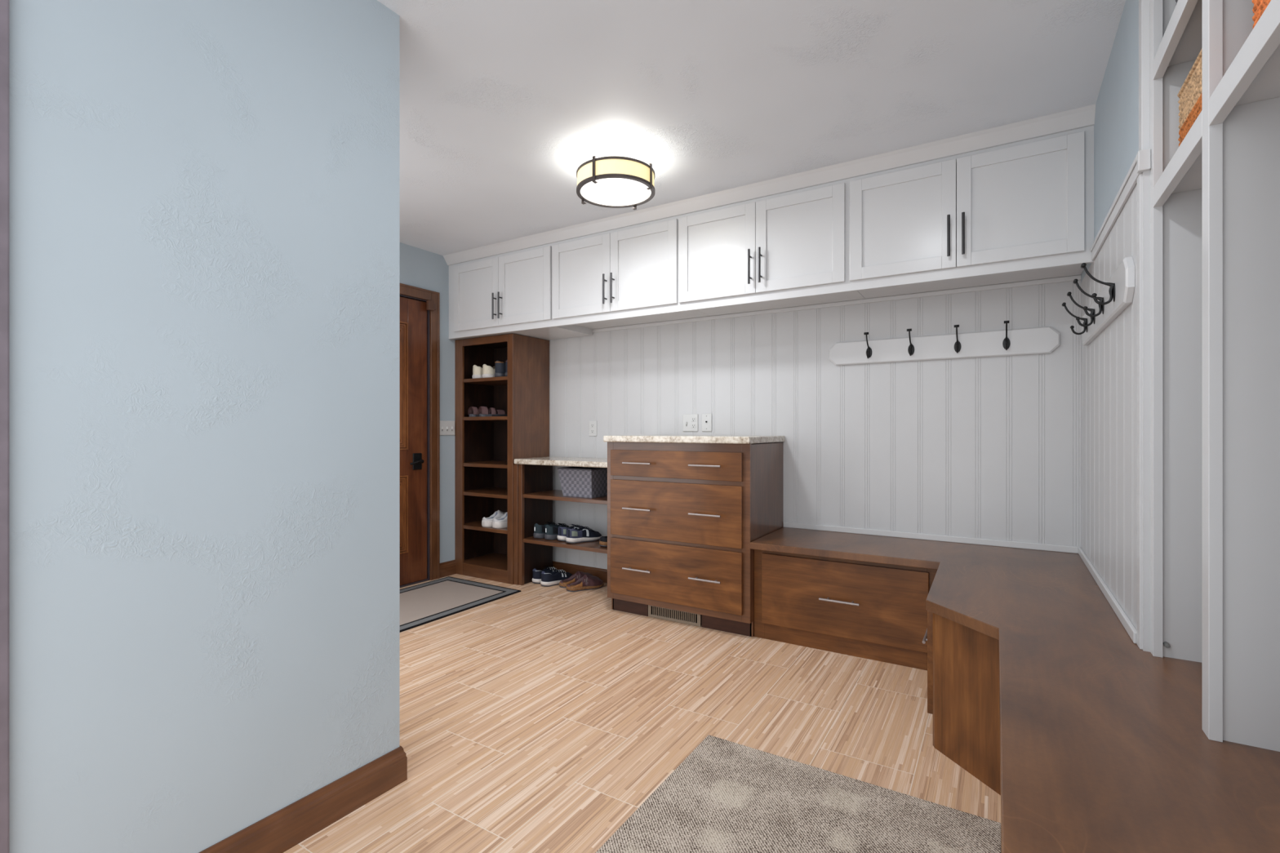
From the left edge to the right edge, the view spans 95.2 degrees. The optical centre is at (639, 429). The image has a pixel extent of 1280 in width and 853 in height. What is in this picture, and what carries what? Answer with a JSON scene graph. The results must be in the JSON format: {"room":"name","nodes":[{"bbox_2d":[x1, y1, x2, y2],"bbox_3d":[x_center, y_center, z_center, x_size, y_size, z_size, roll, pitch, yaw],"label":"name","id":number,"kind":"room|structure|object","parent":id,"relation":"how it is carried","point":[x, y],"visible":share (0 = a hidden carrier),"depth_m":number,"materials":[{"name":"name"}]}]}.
{"room":"mudroom","nodes":[
{"label":"mudroom","id":0,"kind":"room"},
{"bbox_2d":[9,0,399,852],"bbox_3d":[-1.540,-0.099,1.175,0.600,2.434,1.978,0,0,32],"label":"wall","id":1,"kind":"structure","parent":0,"point":[205,194],"depth_m":1.39,"materials":[{"name":"blue paint"}]},
{"bbox_2d":[0,0,9,852],"bbox_3d":[-1.241,0.026,1.071,0.018,2.184,0.116,0,0,32],"label":"trim","id":2,"kind":"structure","parent":1,"relation":"attached to","point":[4,4],"depth_m":1.11,"materials":[{"name":"wood"}]},
{"bbox_2d":[199,746,407,852],"bbox_3d":[-0.980,1.064,1.495,0.016,0.108,0.876,0,0,32],"label":"baseboard","id":3,"kind":"structure","parent":1,"relation":"attached to","point":[292,824],"depth_m":1.63,"materials":[{"name":"brown wood"}]},
{"bbox_2d":[400,242,457,563],"bbox_3d":[-1.789,-0.099,4.046,0.100,2.434,2.000,0,0,32],"label":"wall","id":4,"kind":"structure","parent":0,"point":[419,268],"depth_m":4.44,"materials":[{"name":"blue paint"}]},
{"bbox_2d":[400,296,426,585],"bbox_3d":[-1.803,0.084,3.920,0.100,2.040,0.911,0,0,32],"label":"door","id":5,"kind":"structure","parent":4,"relation":"in","point":[413,313],"depth_m":4.21,"materials":[{"name":"brown wood"}]},
{"bbox_2d":[400,283,439,587],"bbox_3d":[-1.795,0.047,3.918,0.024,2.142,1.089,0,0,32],"label":"trim","id":6,"kind":"structure","parent":4,"relation":"attached to","point":[406,290],"depth_m":4.34,"materials":[{"name":"brown wood"}]},
{"bbox_2d":[426,300,435,311],"bbox_3d":[-1.535,-0.909,4.300,0.026,0.070,0.069,0,0,32],"label":"sensor","id":7,"kind":"object","parent":4,"relation":"attached to","point":[431,306],"visible":1,"depth_m":4.29,"materials":[{"name":"brown plastic"}]},
{"bbox_2d":[440,420,454,435],"bbox_3d":[-1.468,-0.010,4.452,0.018,0.110,0.148,0,0,32],"label":"light switch","id":8,"kind":"object","parent":4,"relation":"attached to","point":[446,427],"visible":1,"depth_m":4.45,"materials":[{"name":"white plastic"}]},
{"bbox_2d":[440,560,456,577],"bbox_3d":[-1.470,1.064,4.452,0.016,0.108,0.162,0,0,32],"label":"baseboard","id":9,"kind":"structure","parent":4,"relation":"attached to","point":[448,568],"depth_m":4.45,"materials":[{"name":"brown wood"}]},
{"bbox_2d":[283,573,1000,852],"bbox_3d":[-0.156,1.168,1.743,5.300,0.100,4.400,0,0,32],"label":"floor","id":10,"kind":"structure","parent":0,"point":[537,718],"depth_m":2.22,"materials":[{"name":"brown wood"}]},
{"bbox_2d":[400,576,520,632],"bbox_3d":[-1.448,1.114,3.700,0.733,0.007,1.210,0,0,32],"label":"door mat","id":11,"kind":"object","parent":10,"relation":"on","point":[421,604],"visible":0.53,"depth_m":3.85,"materials":[{"name":"grey fabric"}]},
{"bbox_2d":[454,333,549,584],"bbox_3d":[-1.069,0.214,4.535,0.609,1.808,0.402,0,0,32],"label":"bookcase","id":12,"kind":"object","parent":10,"relation":"on","point":[486,448],"visible":0.8,"depth_m":4.51,"materials":[{"name":"brown wood"}]},
{"bbox_2d":[467,406,479,417],"bbox_3d":[-1.227,-0.135,4.579,0.090,0.080,0.250,0,0,40],"label":"sandal","id":13,"kind":"object","parent":12,"relation":"on","point":[471,409],"visible":0.34,"depth_m":4.49,"materials":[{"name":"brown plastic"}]},
{"bbox_2d":[471,364,482,378],"bbox_3d":[-1.188,-0.440,4.579,0.100,0.109,0.279,0,0,41],"label":"sneaker","id":14,"kind":"object","parent":12,"relation":"on","point":[477,371],"visible":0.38,"depth_m":4.47,"materials":[{"name":"beige fabric"}]},
{"bbox_2d":[481,364,495,377],"bbox_3d":[-1.098,-0.440,4.523,0.100,0.109,0.279,0,0,41],"label":"sneaker","id":15,"kind":"object","parent":12,"relation":"on","point":[487,371],"visible":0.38,"depth_m":4.42,"materials":[{"name":"beige fabric"}]},
{"bbox_2d":[478,406,507,416],"bbox_3d":[-1.119,-0.135,4.501,0.250,0.080,0.089,0,0,-38],"label":"sandal","id":16,"kind":"object","parent":12,"relation":"on","point":[482,411],"visible":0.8,"depth_m":4.46,"materials":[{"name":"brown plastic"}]},
{"bbox_2d":[481,510,505,527],"bbox_3d":[-1.085,0.678,4.477,0.259,0.117,0.103,0,0,-42],"label":"sneaker","id":17,"kind":"object","parent":12,"relation":"on","point":[486,522],"visible":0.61,"depth_m":4.40,"materials":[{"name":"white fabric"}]},
{"bbox_2d":[492,511,507,528],"bbox_3d":[-0.992,0.678,4.420,0.259,0.117,0.103,0,0,-42],"label":"sneaker","id":18,"kind":"object","parent":12,"relation":"on","point":[501,522],"visible":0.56,"depth_m":4.34,"materials":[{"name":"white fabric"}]},
{"bbox_2d":[494,360,505,377],"bbox_3d":[-0.988,-0.453,4.479,0.106,0.134,0.289,0,0,32],"label":"shoe","id":19,"kind":"object","parent":12,"relation":"on","point":[500,366],"visible":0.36,"depth_m":4.37,"materials":[{"name":"fabric"}]},
{"bbox_2d":[492,414,507,416],"bbox_3d":[-0.990,-0.121,4.406,0.250,0.052,0.087,0,0,-28],"label":"flip flop","id":20,"kind":"object","parent":12,"relation":"on","point":[492,415],"visible":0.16,"depth_m":4.34,"materials":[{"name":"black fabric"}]},
{"bbox_2d":[504,360,507,376],"bbox_3d":[-0.896,-0.453,4.422,0.106,0.134,0.289,0,0,32],"label":"shoe","id":21,"kind":"object","parent":12,"relation":"on","point":[506,361],"visible":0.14,"depth_m":4.31,"materials":[{"name":"fabric"}]},
{"bbox_2d":[532,566,556,583],"bbox_3d":[-0.663,1.064,4.322,0.105,0.108,0.294,0,0,43],"label":"sneaker","id":22,"kind":"object","parent":10,"relation":"on","point":[536,579],"visible":0.53,"depth_m":4.22,"materials":[{"name":"blue fabric"}]},
{"bbox_2d":[540,569,572,586],"bbox_3d":[-0.588,1.064,4.244,0.105,0.108,0.294,0,0,43],"label":"sneaker","id":23,"kind":"object","parent":10,"relation":"on","point":[548,580],"visible":0.77,"depth_m":4.17,"materials":[{"name":"blue fabric"}]},
{"bbox_2d":[513,464,607,585],"bbox_3d":[-0.418,0.685,4.128,0.923,0.866,0.382,0,0,32],"label":"shoe shelf","id":24,"kind":"object","parent":10,"relation":"on","point":[534,495],"visible":0.52,"depth_m":4.21,"materials":[{"name":"brown wood"}]},
{"bbox_2d":[533,521,557,538],"bbox_3d":[-0.652,0.730,4.289,0.101,0.110,0.294,0,0,40],"label":"shoe","id":25,"kind":"object","parent":24,"relation":"on","point":[539,530],"visible":0.55,"depth_m":4.18,"materials":[{"name":"black fabric"}]},
{"bbox_2d":[544,523,569,540],"bbox_3d":[-0.564,0.730,4.234,0.101,0.110,0.294,0,0,40],"label":"shoe","id":26,"kind":"object","parent":24,"relation":"on","point":[551,532],"visible":0.55,"depth_m":4.13,"materials":[{"name":"black fabric"}]},
{"bbox_2d":[514,456,607,467],"bbox_3d":[-0.411,0.231,4.127,0.914,0.038,0.410,0,0,32],"label":"countertop","id":27,"kind":"structure","parent":24,"relation":"on","point":[551,460],"depth_m":4.04,"materials":[{"name":"beige stone"}]},
{"bbox_2d":[557,524,582,541],"bbox_3d":[-0.455,0.730,4.174,0.294,0.111,0.101,0,0,-42],"label":"shoe","id":28,"kind":"object","parent":24,"relation":"on","point":[562,531],"visible":0.48,"depth_m":4.08,"materials":[{"name":"blue fabric"}]},
{"bbox_2d":[557,466,607,497],"bbox_3d":[-0.372,0.366,4.120,0.294,0.196,0.297,0,0,32],"label":"storage basket","id":29,"kind":"object","parent":24,"relation":"on","point":[575,482],"visible":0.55,"depth_m":4.00,"materials":[{"name":"grey fabric"}]},
{"bbox_2d":[565,525,602,543],"bbox_3d":[-0.386,0.730,4.099,0.294,0.111,0.101,0,0,-42],"label":"shoe","id":30,"kind":"object","parent":24,"relation":"on","point":[582,535],"visible":0.98,"depth_m":4.05,"materials":[{"name":"blue fabric"}]},
{"bbox_2d":[599,536,607,546],"bbox_3d":[-0.166,0.741,3.997,0.104,0.088,0.284,0,0,39],"label":"clog","id":31,"kind":"object","parent":24,"relation":"on","point":[603,540],"visible":0.34,"depth_m":3.88,"materials":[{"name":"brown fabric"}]},
{"bbox_2d":[559,570,593,587],"bbox_3d":[-0.442,1.068,4.195,0.284,0.100,0.109,0,0,-34],"label":"clog","id":32,"kind":"object","parent":10,"relation":"on","point":[562,584],"visible":0.59,"depth_m":4.16,"materials":[{"name":"brown leather"}]},
{"bbox_2d":[565,574,604,591],"bbox_3d":[-0.380,1.068,4.097,0.284,0.100,0.109,0,0,-34],"label":"clog","id":33,"kind":"object","parent":10,"relation":"on","point":[587,582],"visible":1,"depth_m":4.07,"materials":[{"name":"brown leather"}]},
{"bbox_2d":[607,441,782,637],"bbox_3d":[0.322,0.598,3.554,0.925,1.040,0.612,0,0,32],"label":"chest","id":34,"kind":"object","parent":10,"relation":"on","point":[683,519],"visible":0.92,"depth_m":3.29,"materials":[{"name":"brown wood"}]},
{"bbox_2d":[648,604,702,626],"bbox_3d":[0.205,1.077,3.406,0.345,0.078,0.040,0,0,32],"label":"floor vent","id":35,"kind":"object","parent":34,"relation":"attached to","point":[666,614],"visible":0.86,"depth_m":3.40,"materials":[{"name":"beige metal"}]},
{"bbox_2d":[652,606,695,622],"bbox_3d":[0.196,1.075,3.393,0.283,0.050,0.005,0,0,32],"label":"grille","id":36,"kind":"object","parent":35,"relation":"attached to","point":[659,616],"depth_m":3.39,"materials":[{"name":"beige metal"}]},
{"bbox_2d":[603,435,784,444],"bbox_3d":[0.330,0.058,3.560,0.940,0.038,0.594,0,0,32],"label":"countertop","id":37,"kind":"structure","parent":34,"relation":"on","point":[730,439],"depth_m":3.29,"materials":[{"name":"beige stone"}]},
{"bbox_2d":[595,735,1001,852],"bbox_3d":[0.314,1.113,1.367,0.905,0.010,1.215,0,0,32],"label":"area rug","id":38,"kind":"object","parent":10,"relation":"on","point":[726,796],"visible":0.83,"depth_m":1.68,"materials":[{"name":"beige carpet"}]},
{"bbox_2d":[754,549,937,670],"bbox_3d":[1.121,0.876,3.091,0.921,0.484,0.558,0,0,32],"label":"base cabinet","id":39,"kind":"object","parent":10,"relation":"on","point":[870,611],"visible":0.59,"depth_m":2.88,"materials":[{"name":"brown wood"}]},
{"bbox_2d":[922,610,1000,795],"bbox_3d":[0.953,0.876,1.468,0.613,0.484,2.499,0,0,32],"label":"base cabinet","id":40,"kind":"object","parent":10,"relation":"on","point":[963,661],"visible":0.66,"depth_m":1.92,"materials":[{"name":"brown wood"}]},
{"bbox_2d":[750,527,1279,852],"bbox_3d":[0.872,0.615,1.782,1.868,0.036,3.049,0,0,32],"label":"bench","id":41,"kind":"object","parent":40,"relation":"on","point":[1104,747],"visible":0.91,"depth_m":1.19,"materials":[{"name":"brown wood"}]},
{"bbox_2d":[1149,0,1279,751],"bbox_3d":[1.146,-0.359,0.831,0.396,1.912,1.499,0,0,32],"label":"locker","id":42,"kind":"object","parent":41,"relation":"on","point":[1215,195],"visible":1,"depth_m":1.12,"materials":[{"name":"white paint"}]},
{"bbox_2d":[1168,0,1202,66],"bbox_3d":[1.409,-0.959,1.238,0.376,0.020,0.465,0,0,32],"label":"shelf","id":43,"kind":"object","parent":42,"relation":"attached to","point":[1189,46],"depth_m":1.43,"materials":[{"name":"white paint"}]},
{"bbox_2d":[1172,151,1202,193],"bbox_3d":[1.409,-0.625,1.238,0.376,0.020,0.465,0,0,32],"label":"shelf","id":44,"kind":"object","parent":42,"relation":"attached to","point":[1192,183],"depth_m":1.45,"materials":[{"name":"white paint"}]},
{"bbox_2d":[1177,48,1202,146],"bbox_3d":[1.380,-0.736,1.245,0.295,0.201,0.353,0,0,32],"label":"rope basket","id":45,"kind":"object","parent":42,"relation":"on","point":[1190,94],"visible":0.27,"depth_m":1.36,"materials":[{"name":"fabric"}]},
{"bbox_2d":[1235,44,1279,106],"bbox_3d":[1.154,-0.625,0.825,0.376,0.020,0.465,0,0,32],"label":"shelf","id":46,"kind":"object","parent":42,"relation":"attached to","point":[1264,90],"depth_m":1.05,"materials":[{"name":"white paint"}]},
{"bbox_2d":[1251,0,1271,28],"bbox_3d":[1.120,-0.736,0.825,0.295,0.201,0.335,0,0,32],"label":"rope basket","id":47,"kind":"object","parent":42,"relation":"on","point":[1260,6],"visible":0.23,"depth_m":1.00,"materials":[{"name":"orange fabric"}]},
{"bbox_2d":[377,0,1125,255],"bbox_3d":[-0.156,-1.366,1.743,5.300,0.100,4.400,0,0,32],"label":"ceiling","id":48,"kind":"structure","parent":0,"point":[503,102],"depth_m":2.24,"materials":[{"name":"paint"}]},
{"bbox_2d":[576,152,654,209],"bbox_3d":[-0.118,-1.224,2.840,0.392,0.183,0.392,0,0,32],"label":"lamp","id":49,"kind":"object","parent":48,"relation":"attached to","point":[615,180],"visible":1,"depth_m":2.74,"materials":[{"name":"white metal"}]},
{"bbox_2d":[580,177,651,205],"bbox_3d":[-0.118,-1.154,2.840,0.348,0.004,0.348,0,0,32],"label":"diffuser","id":50,"kind":"object","parent":49,"relation":"attached to","point":[606,191],"depth_m":2.83,"materials":[{"name":"white glass"}]},
{"bbox_2d":[443,103,1095,265],"bbox_3d":[0.189,-1.285,3.419,3.925,0.062,0.058,0,0,32],"label":"trim","id":51,"kind":"structure","parent":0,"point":[1082,117],"depth_m":2.97,"materials":[{"name":"white paint"}]},
{"bbox_2d":[547,190,1080,569],"bbox_3d":[0.688,-0.099,3.749,4.425,2.434,0.100,0,0,32],"label":"wall","id":52,"kind":"structure","parent":0,"point":[988,447],"depth_m":3.31,"materials":[{"name":"white paint"}]},
{"bbox_2d":[448,243,592,340],"bbox_3d":[-0.920,-1.004,4.374,1.033,0.624,0.519,0,0,32],"label":"upper cabinet","id":53,"kind":"object","parent":52,"relation":"attached to","point":[510,292],"visible":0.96,"depth_m":4.16,"materials":[{"name":"white paint"}]},
{"bbox_2d":[552,560,607,582],"bbox_3d":[-0.310,1.071,4.298,0.930,0.095,0.016,0,0,32],"label":"baseboard","id":54,"kind":"structure","parent":52,"relation":"attached to","point":[602,574],"depth_m":4.37,"materials":[{"name":"brown wood"}]},
{"bbox_2d":[589,420,596,435],"bbox_3d":[-0.349,-0.006,4.325,0.070,0.113,0.010,0,0,32],"label":"power outlet","id":55,"kind":"object","parent":52,"relation":"attached to","point":[593,424],"visible":1,"depth_m":4.32,"materials":[{"name":"white plastic"}]},
{"bbox_2d":[551,215,710,328],"bbox_3d":[-0.073,-1.004,3.850,0.959,0.624,0.519,0,0,32],"label":"upper cabinet","id":56,"kind":"object","parent":52,"relation":"attached to","point":[625,276],"visible":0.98,"depth_m":3.65,"materials":[{"name":"white paint"}]},
{"bbox_2d":[682,413,697,431],"bbox_3d":[0.334,-0.043,3.898,0.112,0.115,0.018,0,0,32],"label":"outlet","id":57,"kind":"object","parent":52,"relation":"attached to","point":[690,421],"visible":1,"depth_m":3.90,"materials":[{"name":"white plastic"}]},
{"bbox_2d":[702,413,711,431],"bbox_3d":[0.437,-0.045,3.835,0.070,0.118,0.016,0,0,32],"label":"socket","id":58,"kind":"object","parent":52,"relation":"attached to","point":[706,418],"visible":1,"depth_m":3.83,"materials":[{"name":"white plastic"}]},
{"bbox_2d":[678,178,865,315],"bbox_3d":[0.741,-1.004,3.346,0.954,0.624,0.519,0,0,32],"label":"upper cabinet","id":59,"kind":"object","parent":52,"relation":"attached to","point":[788,249],"visible":0.95,"depth_m":3.14,"materials":[{"name":"white paint"}]},
{"bbox_2d":[592,275,1080,333],"bbox_3d":[0.704,-0.728,3.672,3.315,0.023,0.014,0,0,32],"label":"trim","id":60,"kind":"structure","parent":52,"relation":"attached to","point":[1069,278],"depth_m":3.32,"materials":[{"name":"white paint"}]},
{"bbox_2d":[783,521,1078,553],"bbox_3d":[1.491,0.581,3.186,1.444,0.032,0.012,0,0,32],"label":"trim","id":61,"kind":"structure","parent":52,"relation":"attached to","point":[1073,549],"depth_m":3.11,"materials":[{"name":"white paint"}]},
{"bbox_2d":[828,326,1059,365],"bbox_3d":[1.574,-0.438,3.129,1.099,0.132,0.020,0,0,32],"label":"board","id":62,"kind":"object","parent":52,"relation":"attached to","point":[1042,340],"visible":1,"depth_m":3.08,"materials":[{"name":"white paint"}]},
{"bbox_2d":[863,332,871,358],"bbox_3d":[1.270,-0.466,3.258,0.033,0.140,0.090,0,0,32],"label":"coat hook","id":63,"kind":"object","parent":62,"relation":"attached to","point":[868,351],"visible":1,"depth_m":3.27,"materials":[{"name":"black metal"}]},
{"bbox_2d":[906,328,914,355],"bbox_3d":[1.454,-0.466,3.144,0.033,0.140,0.090,0,0,32],"label":"coat hook","id":64,"kind":"object","parent":62,"relation":"attached to","point":[911,348],"visible":1,"depth_m":3.15,"materials":[{"name":"black metal"}]},
{"bbox_2d":[954,324,960,353],"bbox_3d":[1.643,-0.466,3.027,0.033,0.140,0.090,0,0,32],"label":"coat hook","id":65,"kind":"object","parent":62,"relation":"attached to","point":[957,344],"visible":1,"depth_m":3.04,"materials":[{"name":"black metal"}]},
{"bbox_2d":[1002,320,1010,350],"bbox_3d":[1.828,-0.466,2.913,0.033,0.140,0.090,0,0,32],"label":"coat hook","id":66,"kind":"object","parent":62,"relation":"attached to","point":[1006,344],"visible":1,"depth_m":2.93,"materials":[{"name":"black metal"}]},
{"bbox_2d":[848,125,1093,298],"bbox_3d":[1.562,-1.004,2.838,0.978,0.624,0.519,0,0,32],"label":"upper cabinet","id":67,"kind":"object","parent":52,"relation":"attached to","point":[1025,208],"visible":0.99,"depth_m":2.63,"materials":[{"name":"white paint"}]},
{"bbox_2d":[1080,0,1150,652],"bbox_3d":[1.779,-0.099,2.163,0.100,2.434,1.450,0,0,32],"label":"wall","id":68,"kind":"structure","parent":0,"point":[1108,363],"depth_m":1.88,"materials":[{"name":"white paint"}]},
{"bbox_2d":[1078,546,1137,644],"bbox_3d":[1.746,0.581,2.216,0.012,0.032,1.395,0,0,32],"label":"trim","id":69,"kind":"structure","parent":68,"relation":"attached to","point":[1126,622],"depth_m":1.97,"materials":[{"name":"white paint"}]},
{"bbox_2d":[1081,256,1134,346],"bbox_3d":[1.697,-0.437,2.146,0.020,0.134,1.105,0,0,32],"label":"board","id":70,"kind":"object","parent":68,"relation":"attached to","point":[1123,277],"visible":0.86,"depth_m":1.85,"materials":[{"name":"white paint"}]},
{"bbox_2d":[1062,302,1088,334],"bbox_3d":[1.829,-0.466,2.455,0.090,0.140,0.033,0,0,32],"label":"coat hook","id":71,"kind":"object","parent":70,"relation":"attached to","point":[1085,322],"visible":0.92,"depth_m":2.45,"materials":[{"name":"black metal"}]},
{"bbox_2d":[1066,291,1095,326],"bbox_3d":[1.710,-0.466,2.264,0.090,0.140,0.033,0,0,32],"label":"coat hook","id":72,"kind":"object","parent":70,"relation":"attached to","point":[1068,294],"visible":0.92,"depth_m":2.26,"materials":[{"name":"black metal"}]},
{"bbox_2d":[1072,279,1104,316],"bbox_3d":[1.589,-0.466,2.068,0.090,0.140,0.033,0,0,32],"label":"coat hook","id":73,"kind":"object","parent":70,"relation":"attached to","point":[1101,308],"visible":0.93,"depth_m":2.06,"materials":[{"name":"black metal"}]},
{"bbox_2d":[1080,262,1115,305],"bbox_3d":[1.466,-0.466,1.868,0.090,0.140,0.033,0,0,32],"label":"coat hook","id":74,"kind":"object","parent":70,"relation":"attached to","point":[1112,289],"visible":1,"depth_m":1.86,"materials":[{"name":"black metal"}]},
{"bbox_2d":[1090,148,1151,261],"bbox_3d":[1.609,-0.721,1.983,0.026,0.054,0.994,0,0,32],"label":"trim","id":75,"kind":"structure","parent":68,"relation":"attached to","point":[1141,162],"depth_m":1.79,"materials":[{"name":"white paint"}]},
{"bbox_2d":[1137,0,1149,649],"bbox_3d":[1.377,-0.359,1.594,0.026,1.913,0.040,0,0,32],"label":"trim","id":76,"kind":"structure","parent":68,"relation":"attached to","point":[1144,5],"depth_m":1.58,"materials":[{"name":"white paint"}]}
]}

